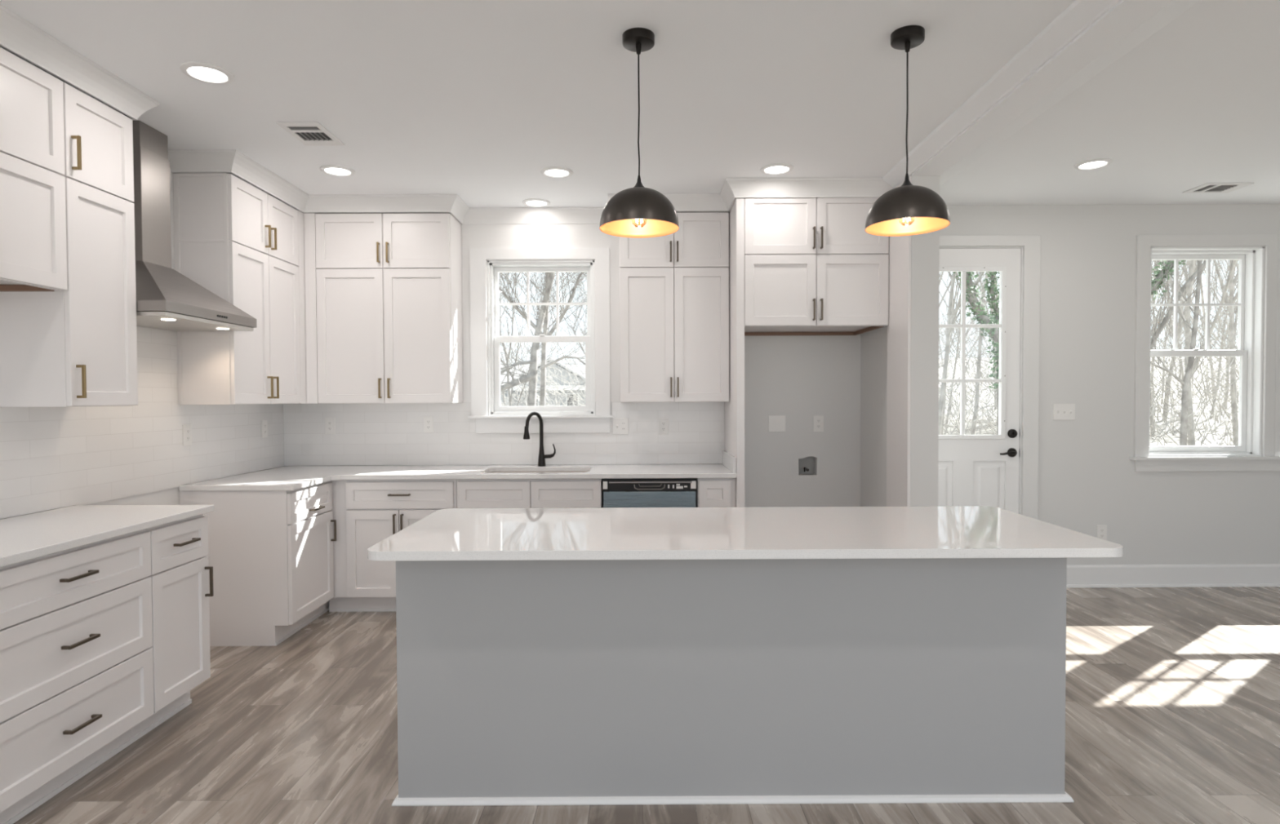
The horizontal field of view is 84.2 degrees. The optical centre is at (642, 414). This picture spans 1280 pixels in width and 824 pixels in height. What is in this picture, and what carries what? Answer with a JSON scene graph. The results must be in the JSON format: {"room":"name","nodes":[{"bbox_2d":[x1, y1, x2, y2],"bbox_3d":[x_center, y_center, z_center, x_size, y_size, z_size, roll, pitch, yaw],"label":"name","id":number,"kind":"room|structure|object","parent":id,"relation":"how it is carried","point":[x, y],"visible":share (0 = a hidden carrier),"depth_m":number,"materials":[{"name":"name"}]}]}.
{"room":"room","nodes":[
{"label":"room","id":0,"kind":"room"},
{"bbox_2d":[0,168,284,519],"bbox_3d":[-2.755,-0.136,1.773,0.301,3.000,6.765,0,1,0],"label":"tile backsplash","id":1,"kind":"structure","parent":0,"point":[51,458],"depth_m":3.67,"materials":[{"name":"tile"}]},
{"bbox_2d":[0,47,67,291],"bbox_3d":[-2.438,-0.897,2.438,0.356,0.834,0.760,0,1,0],"label":"upper cabinet","id":2,"kind":"object","parent":1,"relation":"attached to","point":[33,242],"visible":1,"depth_m":2.67,"materials":[{"name":"white paint"}]},
{"bbox_2d":[0,82,137,407],"bbox_3d":[-2.439,-0.680,3.015,0.356,1.292,0.381,0,1,0],"label":"upper cabinet","id":3,"kind":"object","parent":1,"relation":"attached to","point":[77,346],"visible":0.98,"depth_m":2.93,"materials":[{"name":"white paint"}]},
{"bbox_2d":[0,4,159,119],"bbox_3d":[-2.421,-1.367,2.414,0.397,0.102,1.700,0,1,0],"label":"trim","id":4,"kind":"structure","parent":1,"relation":"attached to","point":[18,35],"depth_m":2.79,"materials":[{"name":"white paint"}]},
{"bbox_2d":[182,424,191,446],"bbox_3d":[-2.604,0.118,4.053,0.009,0.120,0.075,0,1,0],"label":"wall outlet","id":5,"kind":"object","parent":1,"relation":"attached to","point":[187,429],"visible":1,"depth_m":4.05,"materials":[{"name":"white plastic"}]},
{"bbox_2d":[186,429,190,441],"bbox_3d":[-2.601,0.118,4.053,0.003,0.068,0.030,0,1,0],"label":"receptacle","id":6,"kind":"object","parent":5,"relation":"attached to","point":[188,431],"depth_m":4.05,"materials":[{"name":"grey plastic"}]},
{"bbox_2d":[132,120,257,331],"bbox_3d":[-2.386,-0.949,3.581,0.451,0.989,0.758,0,1,0],"label":"range hood","id":7,"kind":"object","parent":1,"relation":"attached to","point":[166,299],"visible":0.73,"depth_m":3.52,"materials":[{"name":"silver metal"}]},
{"bbox_2d":[160,319,175,320],"bbox_3d":[-2.258,-0.451,3.372,0.060,0.003,0.060,0,1,0],"label":"lamp","id":8,"kind":"object","parent":7,"relation":"on","point":[161,319],"depth_m":3.37,"materials":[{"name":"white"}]},
{"bbox_2d":[173,173,306,404],"bbox_3d":[-2.442,-0.711,4.401,0.356,1.292,0.876,0,1,0],"label":"upper cabinet","id":9,"kind":"object","parent":1,"relation":"attached to","point":[241,243],"visible":0.96,"depth_m":4.08,"materials":[{"name":"white paint"}]},
{"bbox_2d":[261,420,267,438],"bbox_3d":[-2.606,0.100,4.884,0.009,0.118,0.072,0,1,0],"label":"wall outlet","id":10,"kind":"object","parent":1,"relation":"attached to","point":[264,423],"visible":1,"depth_m":4.87,"materials":[{"name":"white plastic"}]},
{"bbox_2d":[263,424,266,434],"bbox_3d":[-2.604,0.100,4.884,0.003,0.068,0.030,0,1,0],"label":"receptacle","id":11,"kind":"object","parent":10,"relation":"attached to","point":[264,425],"depth_m":4.88,"materials":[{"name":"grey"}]},
{"bbox_2d":[0,0,1279,210],"bbox_3d":[2.089,-1.541,1.820,10.000,0.233,6.895,0,1,0],"label":"ceiling","id":12,"kind":"structure","parent":0,"point":[470,100],"depth_m":3.19,"materials":[{"name":"white paint"}]},
{"bbox_2d":[179,61,234,84],"bbox_3d":[-1.824,-1.428,2.970,0.196,0.010,0.196,0,1,0],"label":"recessed light","id":13,"kind":"object","parent":12,"relation":"in","point":[207,73],"visible":1,"depth_m":2.96,"materials":[{"name":"white paint"}]},
{"bbox_2d":[275,121,344,145],"bbox_3d":[-1.706,-1.444,3.650,0.210,0.008,0.310,0,1,0],"label":"ceiling vent","id":14,"kind":"object","parent":12,"relation":"in","point":[308,133],"visible":1,"depth_m":3.63,"materials":[{"name":"white metal"}]},
{"bbox_2d":[320,164,355,176],"bbox_3d":[-1.824,-1.456,4.235,0.196,0.010,0.196,0,1,0],"label":"recessed light","id":15,"kind":"object","parent":12,"relation":"in","point":[333,170],"visible":1,"depth_m":4.22,"materials":[{"name":"white paint"}]},
{"bbox_2d":[522,198,550,207],"bbox_3d":[-0.743,-1.476,4.942,0.196,0.010,0.196,0,1,0],"label":"recessed light","id":16,"kind":"object","parent":12,"relation":"in","point":[535,202],"visible":1,"depth_m":4.93,"materials":[{"name":"white paint"}]},
{"bbox_2d":[540,166,573,177],"bbox_3d":[-0.520,-1.462,4.282,0.196,0.010,0.196,0,1,0],"label":"recessed light","id":17,"kind":"object","parent":12,"relation":"in","point":[551,171],"visible":1,"depth_m":4.27,"materials":[{"name":"white paint"}]},
{"bbox_2d":[599,27,679,238],"bbox_3d":[-0.015,-1.071,2.691,0.303,0.727,0.303,0,1,0],"label":"pendant lamp","id":18,"kind":"object","parent":12,"relation":"hanging from","point":[638,211],"visible":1,"depth_m":2.63,"materials":[{"name":"black metal"}]},
{"bbox_2d":[760,163,793,174],"bbox_3d":[0.800,-1.466,4.238,0.196,0.010,0.196,0,1,0],"label":"recessed light","id":19,"kind":"object","parent":12,"relation":"in","point":[775,168],"visible":1,"depth_m":4.22,"materials":[{"name":"white paint"}]},
{"bbox_2d":[865,25,950,236],"bbox_3d":[1.000,-1.075,2.682,0.303,0.727,0.303,0,1,0],"label":"pendant lamp","id":20,"kind":"object","parent":12,"relation":"hanging from","point":[908,209],"visible":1,"depth_m":2.63,"materials":[{"name":"black metal"}]},
{"bbox_2d":[1073,158,1112,169],"bbox_3d":[2.694,-1.497,4.245,0.196,0.010,0.196,0,1,0],"label":"recessed light","id":21,"kind":"object","parent":12,"relation":"in","point":[1095,163],"visible":1,"depth_m":4.23,"materials":[{"name":"white paint"}]},
{"bbox_2d":[1182,182,1253,193],"bbox_3d":[3.837,-1.514,4.734,0.310,0.008,0.210,0,1,0],"label":"ceiling vent","id":22,"kind":"object","parent":12,"relation":"in","point":[1207,188],"visible":1,"depth_m":4.72,"materials":[{"name":"white metal"}]},
{"bbox_2d":[13,586,1279,823],"bbox_3d":[2.101,1.402,1.884,10.000,0.120,6.895,0,1,0],"label":"floor","id":23,"kind":"structure","parent":0,"point":[1172,695],"depth_m":2.86,"materials":[{"name":"wood"}]},
{"bbox_2d":[0,529,154,823],"bbox_3d":[-2.281,0.905,2.486,0.656,0.884,0.777,0,1,0],"label":"base cabinet","id":24,"kind":"object","parent":23,"relation":"on","point":[77,663],"visible":0.98,"depth_m":2.47,"materials":[{"name":"white paint"}]},
{"bbox_2d":[0,505,213,567],"bbox_3d":[-2.282,0.445,2.576,0.641,0.030,1.343,0,1,0],"label":"countertop","id":25,"kind":"structure","parent":24,"relation":"on","point":[24,538],"depth_m":2.73,"materials":[{"name":"white stone"}]},
{"bbox_2d":[131,514,213,742],"bbox_3d":[-2.282,0.892,3.062,0.656,0.884,0.375,0,1,0],"label":"base cabinet","id":26,"kind":"object","parent":23,"relation":"on","point":[180,571],"visible":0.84,"depth_m":3.05,"materials":[{"name":"white paint"}]},
{"bbox_2d":[179,480,336,646],"bbox_3d":[-2.286,0.859,4.591,0.656,0.884,1.170,0,1,0],"label":"base cabinet","id":27,"kind":"object","parent":23,"relation":"on","point":[270,555],"visible":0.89,"depth_m":4.01,"materials":[{"name":"white paint"}]},
{"bbox_2d":[178,450,736,491],"bbox_3d":[-1.006,0.346,4.573,3.205,0.130,1.178,0,1,0],"label":"countertop","id":28,"kind":"structure","parent":27,"relation":"on","point":[285,477],"depth_m":4.55,"materials":[{"name":"white stone"}]},
{"bbox_2d":[488,471,588,473],"bbox_3d":[-0.713,0.506,4.810,0.739,0.202,0.414,0,1,0],"label":"sink","id":29,"kind":"object","parent":28,"relation":"in","point":[546,471],"visible":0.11,"depth_m":5.00,"materials":[{"name":"grey"}]},
{"bbox_2d":[523,412,555,466],"bbox_3d":[-0.748,0.175,5.016,0.251,0.390,0.098,-1,2,-40],"label":"faucet","id":30,"kind":"object","parent":28,"relation":"on","point":[541,460],"visible":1,"depth_m":5.05,"materials":[{"name":"black metal"}]},
{"bbox_2d":[328,479,456,612],"bbox_3d":[-1.635,0.851,4.851,0.861,0.884,0.656,0,1,0],"label":"base cabinet","id":31,"kind":"object","parent":23,"relation":"on","point":[366,513],"visible":0.61,"depth_m":4.56,"materials":[{"name":"white paint"}]},
{"bbox_2d":[456,479,602,508],"bbox_3d":[-0.734,0.847,4.854,0.935,0.884,0.656,0,1,0],"label":"base cabinet","id":32,"kind":"object","parent":23,"relation":"on","point":[470,493],"visible":0.16,"depth_m":4.55,"materials":[{"name":"white paint"}]},
{"bbox_2d":[602,478,696,507],"bbox_3d":[0.043,0.848,4.854,0.604,0.875,0.622,0,1,0],"label":"dishwasher","id":33,"kind":"object","parent":23,"relation":"on","point":[620,492],"visible":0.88,"depth_m":4.55,"materials":[{"name":"black plastic"}]},
{"bbox_2d":[696,478,735,507],"bbox_3d":[0.475,0.842,4.857,0.245,0.884,0.656,0,1,0],"label":"base cabinet","id":34,"kind":"object","parent":23,"relation":"on","point":[710,492],"visible":0.09,"depth_m":4.55,"materials":[{"name":"white paint"}]},
{"bbox_2d":[391,558,1073,806],"bbox_3d":[0.306,0.888,2.754,2.338,0.884,0.670,0,1,0],"label":"kitchen island","id":35,"kind":"object","parent":23,"relation":"on","point":[915,681],"visible":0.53,"depth_m":2.44,"materials":[{"name":"grey paint"}]},
{"bbox_2d":[367,506,1123,561],"bbox_3d":[0.327,0.432,2.672,2.425,0.030,0.878,0,1,0],"label":"island countertop","id":36,"kind":"structure","parent":35,"relation":"on","point":[959,531],"depth_m":2.46,"materials":[{"name":"white stone"}]},
{"bbox_2d":[724,197,744,507],"bbox_3d":[0.622,-0.067,4.843,0.052,2.700,0.644,0,1,0],"label":"end panel","id":37,"kind":"object","parent":23,"relation":"on","point":[735,408],"visible":0.43,"depth_m":4.53,"materials":[{"name":"white paint"}]},
{"bbox_2d":[886,176,911,506],"bbox_3d":[1.579,-0.061,4.384,0.018,2.700,0.360,0,1,0],"label":"wall","id":38,"kind":"structure","parent":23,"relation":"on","point":[899,327],"depth_m":4.35,"materials":[{"name":"white paint"}]},
{"bbox_2d":[283,204,1279,565],"bbox_3d":[2.086,-0.231,5.228,10.000,3.000,0.138,0,1,0],"label":"wall","id":39,"kind":"structure","parent":0,"point":[1088,479],"depth_m":5.16,"materials":[{"name":"white paint"}]},
{"bbox_2d":[324,417,335,434],"bbox_3d":[-2.273,0.084,5.149,0.072,0.118,0.009,0,1,0],"label":"wall outlet","id":40,"kind":"object","parent":39,"relation":"attached to","point":[330,423],"visible":1,"depth_m":5.15,"materials":[{"name":"white plastic"}]},
{"bbox_2d":[327,421,332,431],"bbox_3d":[-2.273,0.084,5.146,0.030,0.068,0.003,0,1,0],"label":"receptacle","id":41,"kind":"object","parent":40,"relation":"attached to","point":[329,423],"depth_m":5.15,"materials":[{"name":"grey plastic"}]},
{"bbox_2d":[303,213,462,404],"bbox_3d":[-1.804,-0.726,4.966,0.986,1.292,0.356,0,1,0],"label":"upper cabinet","id":42,"kind":"object","parent":39,"relation":"attached to","point":[384,291],"visible":1,"depth_m":4.83,"materials":[{"name":"white paint"}]},
{"bbox_2d":[423,416,433,432],"bbox_3d":[-1.558,0.074,5.151,0.072,0.118,0.009,0,1,0],"label":"wall outlet","id":43,"kind":"object","parent":39,"relation":"attached to","point":[428,421],"visible":1,"depth_m":5.15,"materials":[{"name":"white plastic"}]},
{"bbox_2d":[426,420,430,429],"bbox_3d":[-1.558,0.074,5.148,0.030,0.068,0.003,0,1,0],"label":"receptacle","id":44,"kind":"object","parent":43,"relation":"attached to","point":[428,422],"depth_m":5.15,"materials":[{"name":"grey plastic"}]},
{"bbox_2d":[168,149,893,224],"bbox_3d":[-0.589,-1.423,4.672,4.250,0.102,1.113,0,1,-8],"label":"trim","id":45,"kind":"structure","parent":39,"relation":"attached to","point":[181,161],"depth_m":4.68,"materials":[{"name":"white paint"}]},
{"bbox_2d":[467,248,613,433],"bbox_3d":[-0.741,-0.535,5.200,1.054,1.338,0.195,0,1,0],"label":"window","id":46,"kind":"structure","parent":39,"relation":"in","point":[562,419],"depth_m":5.14,"materials":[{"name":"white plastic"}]},
{"bbox_2d":[462,223,620,402],"bbox_3d":[-0.736,-0.787,5.146,1.147,1.394,0.003,0,1,0],"label":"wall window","id":47,"kind":"structure","parent":39,"relation":"in","point":[480,235],"depth_m":5.14,"materials":[{"name":"white paint"}]},
{"bbox_2d":[612,418,628,435],"bbox_3d":[-0.164,0.087,5.151,0.115,0.118,0.016,0,1,0],"label":"wall switch","id":48,"kind":"object","parent":39,"relation":"attached to","point":[620,426],"visible":1,"depth_m":5.15,"materials":[{"name":"white plastic"}]},
{"bbox_2d":[658,418,668,435],"bbox_3d":[0.150,0.086,5.156,0.072,0.118,0.009,0,1,0],"label":"wall outlet","id":49,"kind":"object","parent":39,"relation":"attached to","point":[663,423],"visible":1,"depth_m":5.15,"materials":[{"name":"white plastic"}]},
{"bbox_2d":[661,422,665,431],"bbox_3d":[0.150,0.087,5.153,0.030,0.068,0.003,0,1,0],"label":"receptacle","id":50,"kind":"object","parent":49,"relation":"attached to","point":[663,424],"depth_m":5.15,"materials":[{"name":"grey plastic"}]},
{"bbox_2d":[619,212,728,402],"bbox_3d":[0.214,-0.734,4.972,0.748,1.292,0.356,0,1,0],"label":"upper cabinet","id":51,"kind":"object","parent":39,"relation":"attached to","point":[674,287],"visible":0.95,"depth_m":4.83,"materials":[{"name":"white paint"}]},
{"bbox_2d":[768,415,785,431],"bbox_3d":[0.977,0.067,5.167,0.125,0.118,0.006,0,1,0],"label":"blank plate","id":52,"kind":"object","parent":39,"relation":"attached to","point":[775,423],"visible":1,"depth_m":5.16,"materials":[{"name":"white plastic"}]},
{"bbox_2d":[798,457,814,474],"bbox_3d":[1.203,0.375,5.220,0.150,0.155,0.084,0,1,0],"label":"water supply box","id":53,"kind":"object","parent":39,"relation":"attached to","point":[806,465],"visible":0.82,"depth_m":5.26,"materials":[{"name":"grey"}]},
{"bbox_2d":[744,197,888,335],"bbox_3d":[1.103,-0.988,4.808,0.918,0.841,0.677,0,1,0],"label":"upper cabinet","id":54,"kind":"object","parent":39,"relation":"attached to","point":[812,267],"visible":0.94,"depth_m":4.51,"materials":[{"name":"white paint"}]},
{"bbox_2d":[813,415,823,431],"bbox_3d":[1.280,0.067,5.166,0.075,0.118,0.009,0,1,0],"label":"wall outlet","id":55,"kind":"object","parent":39,"relation":"attached to","point":[818,420],"visible":1,"depth_m":5.16,"materials":[{"name":"white plastic"}]},
{"bbox_2d":[816,419,820,428],"bbox_3d":[1.280,0.067,5.163,0.030,0.068,0.003,0,1,0],"label":"receptacle","id":56,"kind":"object","parent":55,"relation":"attached to","point":[818,421],"depth_m":5.16,"materials":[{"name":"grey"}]},
{"bbox_2d":[937,235,1039,519],"bbox_3d":[2.362,-0.015,5.213,1.039,2.566,0.178,0,1,0],"label":"door","id":57,"kind":"structure","parent":39,"relation":"in","point":[974,470],"depth_m":5.17,"materials":[{"name":"white paint"}]},
{"bbox_2d":[1053,404,1075,420],"bbox_3d":[3.071,-0.019,5.166,0.160,0.118,0.016,0,1,0],"label":"wall switch","id":58,"kind":"object","parent":39,"relation":"attached to","point":[1060,411],"visible":1,"depth_m":5.17,"materials":[{"name":"white plastic"}]},
{"bbox_2d":[1096,525,1106,541],"bbox_3d":[3.360,0.870,5.189,0.072,0.118,0.009,0,1,0],"label":"wall outlet","id":59,"kind":"object","parent":39,"relation":"attached to","point":[1101,530],"visible":0.87,"depth_m":5.19,"materials":[{"name":"white plastic"}]},
{"bbox_2d":[1099,528,1104,537],"bbox_3d":[3.360,0.870,5.186,0.030,0.068,0.003,0,1,0],"label":"receptacle","id":60,"kind":"object","parent":59,"relation":"attached to","point":[1101,531],"depth_m":5.19,"materials":[{"name":"grey plastic"}]},
{"bbox_2d":[1066,564,1279,587],"bbox_3d":[4.917,1.179,5.192,4.050,0.160,0.027,0,1,0],"label":"baseboard","id":61,"kind":"structure","parent":39,"relation":"attached to","point":[1105,575],"depth_m":5.19,"materials":[{"name":"white paint"}]},
{"bbox_2d":[1129,234,1277,471],"bbox_3d":[4.078,-0.446,5.225,1.046,1.717,0.205,0,1,0],"label":"window","id":62,"kind":"structure","parent":39,"relation":"in","point":[1146,458],"depth_m":5.17,"materials":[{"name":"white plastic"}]},
{"bbox_2d":[1274,234,1279,471],"bbox_3d":[5.117,-0.450,5.228,1.032,1.717,0.205,0,1,0],"label":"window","id":63,"kind":"structure","parent":39,"relation":"in","point":[1277,434],"depth_m":5.15,"materials":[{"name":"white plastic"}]},
{"bbox_2d":[860,174,939,506],"bbox_3d":[1.670,-0.101,4.686,0.165,2.767,0.965,0,1,0],"label":"wall","id":64,"kind":"structure","parent":0,"point":[925,247],"depth_m":4.21,"materials":[{"name":"white paint"}]},
{"bbox_2d":[882,0,1120,188],"bbox_3d":[1.546,-1.385,1.434,0.090,0.057,6.120,0,1,0],"label":"ceiling beam","id":65,"kind":"structure","parent":64,"relation":"attached to","point":[1080,15],"depth_m":2.97,"materials":[{"name":"white paint"}]},
{"bbox_2d":[911,0,1173,175],"bbox_3d":[1.673,-1.387,1.275,0.165,0.087,5.800,0,1,0],"label":"ceiling beam","id":66,"kind":"structure","parent":64,"relation":"attached to","point":[1126,16],"depth_m":2.88,"materials":[{"name":"white paint"}]},
{"bbox_2d":[939,0,1200,186],"bbox_3d":[1.862,-1.405,1.757,0.215,0.080,6.765,0,1,0],"label":"trim","id":67,"kind":"structure","parent":64,"relation":"attached to","point":[1175,8],"depth_m":3.02,"materials":[{"name":"white paint"}]},
{"label":"outside","id":68,"kind":"structure","parent":0,"visible":0},
{"bbox_2d":[938,356,1239,446],"bbox_3d":[14.842,-3.314,55.446,150.000,7.871,100.000,0,1,0],"label":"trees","id":69,"kind":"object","parent":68,"point":[1220,430],"depth_m":26.86,"materials":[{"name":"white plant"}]},
{"bbox_2d":[498,272,569,406],"bbox_3d":[-4.854,-2.575,22.701,5.474,8.084,4.197,0,1,0],"label":"bare tree","id":70,"kind":"object","parent":69,"relation":"on","point":[510,394],"visible":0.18,"depth_m":22.98,"materials":[{"name":"grey plant"}]},
{"bbox_2d":[498,272,586,406],"bbox_3d":[-2.695,-3.604,17.720,12.253,10.249,5.013,0,1,0],"label":"bare tree","id":71,"kind":"object","parent":69,"relation":"on","point":[542,322],"visible":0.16,"depth_m":17.83,"materials":[{"name":"grey plant"}]},
{"bbox_2d":[500,357,585,406],"bbox_3d":[-7.775,-2.226,63.696,12.000,5.320,9.100,0,1,0],"label":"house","id":72,"kind":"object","parent":69,"relation":"on","point":[557,366],"visible":0.18,"depth_m":59.89,"materials":[{"name":"grey"}]},
{"bbox_2d":[500,310,586,406],"bbox_3d":[-6.750,-2.289,42.414,14.398,6.397,26.369,0,1,-3],"label":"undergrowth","id":73,"kind":"object","parent":69,"relation":"on","point":[556,387],"visible":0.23,"depth_m":35.38,"materials":[{"name":"grey plant"}]},
{"bbox_2d":[536,272,586,355],"bbox_3d":[-1.481,-3.218,24.610,4.859,9.265,5.361,0,1,28],"label":"bare tree","id":74,"kind":"object","parent":69,"relation":"on","point":[577,274],"visible":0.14,"depth_m":24.11,"materials":[{"name":"grey plant"}]},
{"bbox_2d":[938,271,951,307],"bbox_3d":[11.614,-6.685,26.470,5.004,14.070,5.094,-1,1,-33],"label":"bare tree","id":75,"kind":"object","parent":69,"relation":"on","point":[942,273],"visible":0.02,"depth_m":26.56,"materials":[{"name":"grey plant"}]},
{"bbox_2d":[938,271,986,435],"bbox_3d":[7.189,-4.613,16.215,5.723,12.221,7.057,-1,2,-45],"label":"bare tree","id":76,"kind":"object","parent":69,"relation":"on","point":[950,314],"visible":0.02,"depth_m":15.61,"materials":[{"name":"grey plant"}]},
{"bbox_2d":[938,271,989,435],"bbox_3d":[8.664,-4.866,19.221,4.532,11.833,6.982,0,1,20],"label":"bare tree","id":77,"kind":"object","parent":69,"relation":"on","point":[957,281],"visible":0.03,"depth_m":20.67,"materials":[{"name":"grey plant"}]},
{"bbox_2d":[939,273,990,426],"bbox_3d":[9.841,-6.133,24.783,6.156,13.310,7.163,1,2,40],"label":"bare tree","id":78,"kind":"object","parent":69,"relation":"on","point":[957,344],"visible":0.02,"depth_m":24.30,"materials":[{"name":"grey plant"}]},
{"bbox_2d":[942,271,999,404],"bbox_3d":[14.687,-5.941,30.828,7.000,11.305,4.288,-1,1,-19],"label":"bare tree","id":79,"kind":"object","parent":69,"relation":"on","point":[950,272],"visible":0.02,"depth_m":31.38,"materials":[{"name":"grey plant"}]},
{"bbox_2d":[948,271,998,409],"bbox_3d":[15.409,-5.852,29.665,4.456,11.434,6.589,-1,2,-35],"label":"bare tree","id":80,"kind":"object","parent":69,"relation":"on","point":[991,309],"visible":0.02,"depth_m":30.24,"materials":[{"name":"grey plant"}]},
{"bbox_2d":[951,271,999,350],"bbox_3d":[7.511,-1.436,13.993,4.269,5.743,0.468,0,1,0],"label":"tree","id":81,"kind":"object","parent":69,"relation":"on","point":[976,308],"visible":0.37,"depth_m":13.90,"materials":[{"name":"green plant"}]},
{"bbox_2d":[970,271,988,435],"bbox_3d":[9.512,-5.127,17.541,5.787,12.758,6.161,-1,1,-12],"label":"bare tree","id":82,"kind":"object","parent":69,"relation":"on","point":[980,349],"visible":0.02,"depth_m":18.31,"materials":[{"name":"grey plant"}]},
{"bbox_2d":[970,273,999,307],"bbox_3d":[14.669,-7.750,31.416,3.689,14.938,5.737,-1,1,-26],"label":"bare tree","id":83,"kind":"object","parent":69,"relation":"on","point":[996,296],"visible":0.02,"depth_m":31.62,"materials":[{"name":"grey plant"}]},
{"bbox_2d":[982,271,999,435],"bbox_3d":[7.474,-1.703,14.981,0.591,5.873,0.467,0,1,0],"label":"tree","id":84,"kind":"object","parent":69,"relation":"on","point":[992,288],"visible":0.38,"depth_m":14.96,"materials":[{"name":"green plant"}]},
{"bbox_2d":[938,278,1239,446],"bbox_3d":[26.355,-2.485,28.579,43.370,6.846,24.399,0,1,0],"label":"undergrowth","id":85,"kind":"object","parent":69,"relation":"on","point":[1206,376],"visible":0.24,"depth_m":20.63,"materials":[{"name":"grey plant"}]},
{"bbox_2d":[1151,264,1172,317],"bbox_3d":[16.495,-5.901,23.598,4.543,12.896,6.391,1,2,44],"label":"bare tree","id":86,"kind":"object","parent":69,"relation":"on","point":[1154,264],"visible":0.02,"depth_m":23.24,"materials":[{"name":"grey plant"}]},
{"bbox_2d":[1150,260,1173,436],"bbox_3d":[15.613,-4.323,21.631,5.447,10.172,3.923,1,2,40],"label":"bare tree","id":87,"kind":"object","parent":69,"relation":"on","point":[1157,261],"visible":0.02,"depth_m":21.43,"materials":[{"name":"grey plant"}]},
{"bbox_2d":[1151,260,1186,302],"bbox_3d":[9.272,-1.105,13.742,2.644,4.968,0.674,0,1,17],"label":"tree","id":88,"kind":"object","parent":69,"relation":"on","point":[1158,274],"visible":0.17,"depth_m":13.42,"materials":[{"name":"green plant"}]},
{"bbox_2d":[1150,260,1188,397],"bbox_3d":[24.065,-6.635,32.361,6.602,12.276,5.952,-1,2,-36],"label":"bare tree","id":89,"kind":"object","parent":69,"relation":"on","point":[1153,369],"visible":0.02,"depth_m":33.13,"materials":[{"name":"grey plant"}]},
{"bbox_2d":[1151,260,1188,311],"bbox_3d":[22.953,-5.808,30.245,8.341,11.224,5.544,0,1,7],"label":"bare tree","id":90,"kind":"object","parent":69,"relation":"on","point":[1185,260],"visible":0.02,"depth_m":29.59,"materials":[{"name":"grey plant"}]},
{"bbox_2d":[1151,260,1196,380],"bbox_3d":[20.629,-5.393,29.090,5.144,10.862,4.281,0,1,16],"label":"bare tree","id":91,"kind":"object","parent":69,"relation":"on","point":[1170,331],"visible":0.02,"depth_m":28.18,"materials":[{"name":"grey plant"}]},
{"bbox_2d":[1151,260,1212,420],"bbox_3d":[18.941,-5.942,23.966,5.806,12.612,6.430,0,1,0],"label":"bare tree","id":92,"kind":"object","parent":69,"relation":"on","point":[1195,261],"visible":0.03,"depth_m":25.54,"materials":[{"name":"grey plant"}]},
{"bbox_2d":[1150,260,1214,368],"bbox_3d":[11.672,-2.540,13.587,5.097,8.184,2.549,0,1,0],"label":"bare tree","id":93,"kind":"object","parent":69,"relation":"on","point":[1161,325],"visible":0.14,"depth_m":13.45,"materials":[{"name":"grey plant"}]},
{"bbox_2d":[1155,260,1212,404],"bbox_3d":[22.606,-6.115,30.497,4.249,11.603,6.820,-1,2,-41],"label":"bare tree","id":94,"kind":"object","parent":69,"relation":"on","point":[1166,331],"visible":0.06,"depth_m":30.96,"materials":[{"name":"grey plant"}]},
{"bbox_2d":[1150,260,1225,446],"bbox_3d":[9.340,-2.604,13.332,4.834,8.336,2.975,-1,1,-18],"label":"bare tree","id":95,"kind":"object","parent":69,"relation":"on","point":[1184,397],"visible":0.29,"depth_m":12.98,"materials":[{"name":"grey plant"}]},
{"bbox_2d":[1152,260,1229,399],"bbox_3d":[25.533,-7.399,34.498,4.773,13.586,8.498,-1,2,-37],"label":"bare tree","id":96,"kind":"object","parent":69,"relation":"on","point":[1202,289],"visible":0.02,"depth_m":33.77,"materials":[{"name":"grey plant"}]},
{"bbox_2d":[1151,260,1236,446],"bbox_3d":[14.956,-4.933,18.355,5.079,12.133,6.647,-1,2,-40],"label":"bare tree","id":97,"kind":"object","parent":69,"relation":"on","point":[1191,436],"visible":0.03,"depth_m":18.13,"materials":[{"name":"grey plant"}]},
{"bbox_2d":[1151,260,1238,350],"bbox_3d":[15.655,-5.495,18.066,7.383,13.399,6.075,0,1,18],"label":"bare tree","id":98,"kind":"object","parent":69,"relation":"on","point":[1237,262],"visible":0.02,"depth_m":18.43,"materials":[{"name":"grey plant"}]},
{"bbox_2d":[1186,260,1237,313],"bbox_3d":[19.882,-4.595,21.732,2.780,10.675,5.364,-1,2,-42],"label":"bare tree","id":99,"kind":"object","parent":69,"relation":"on","point":[1220,266],"visible":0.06,"depth_m":22.99,"materials":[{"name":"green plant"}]},
{"bbox_2d":[1201,260,1237,409],"bbox_3d":[23.878,-5.195,29.284,4.441,10.202,4.629,-1,1,-26],"label":"bare tree","id":100,"kind":"object","parent":69,"relation":"on","point":[1212,267],"visible":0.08,"depth_m":28.98,"materials":[{"name":"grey plant"}]},
{"bbox_2d":[1200,259,1238,418],"bbox_3d":[21.958,-6.373,25.574,7.344,13.298,5.626,0,1,3],"label":"bare tree","id":101,"kind":"object","parent":69,"relation":"on","point":[1234,268],"visible":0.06,"depth_m":25.93,"materials":[{"name":"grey plant"}]},
{"bbox_2d":[1210,260,1238,445],"bbox_3d":[16.932,-5.338,19.445,6.220,12.711,6.426,0,1,15],"label":"bare tree","id":102,"kind":"object","parent":69,"relation":"on","point":[1233,299],"visible":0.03,"depth_m":19.23,"materials":[{"name":"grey plant"}]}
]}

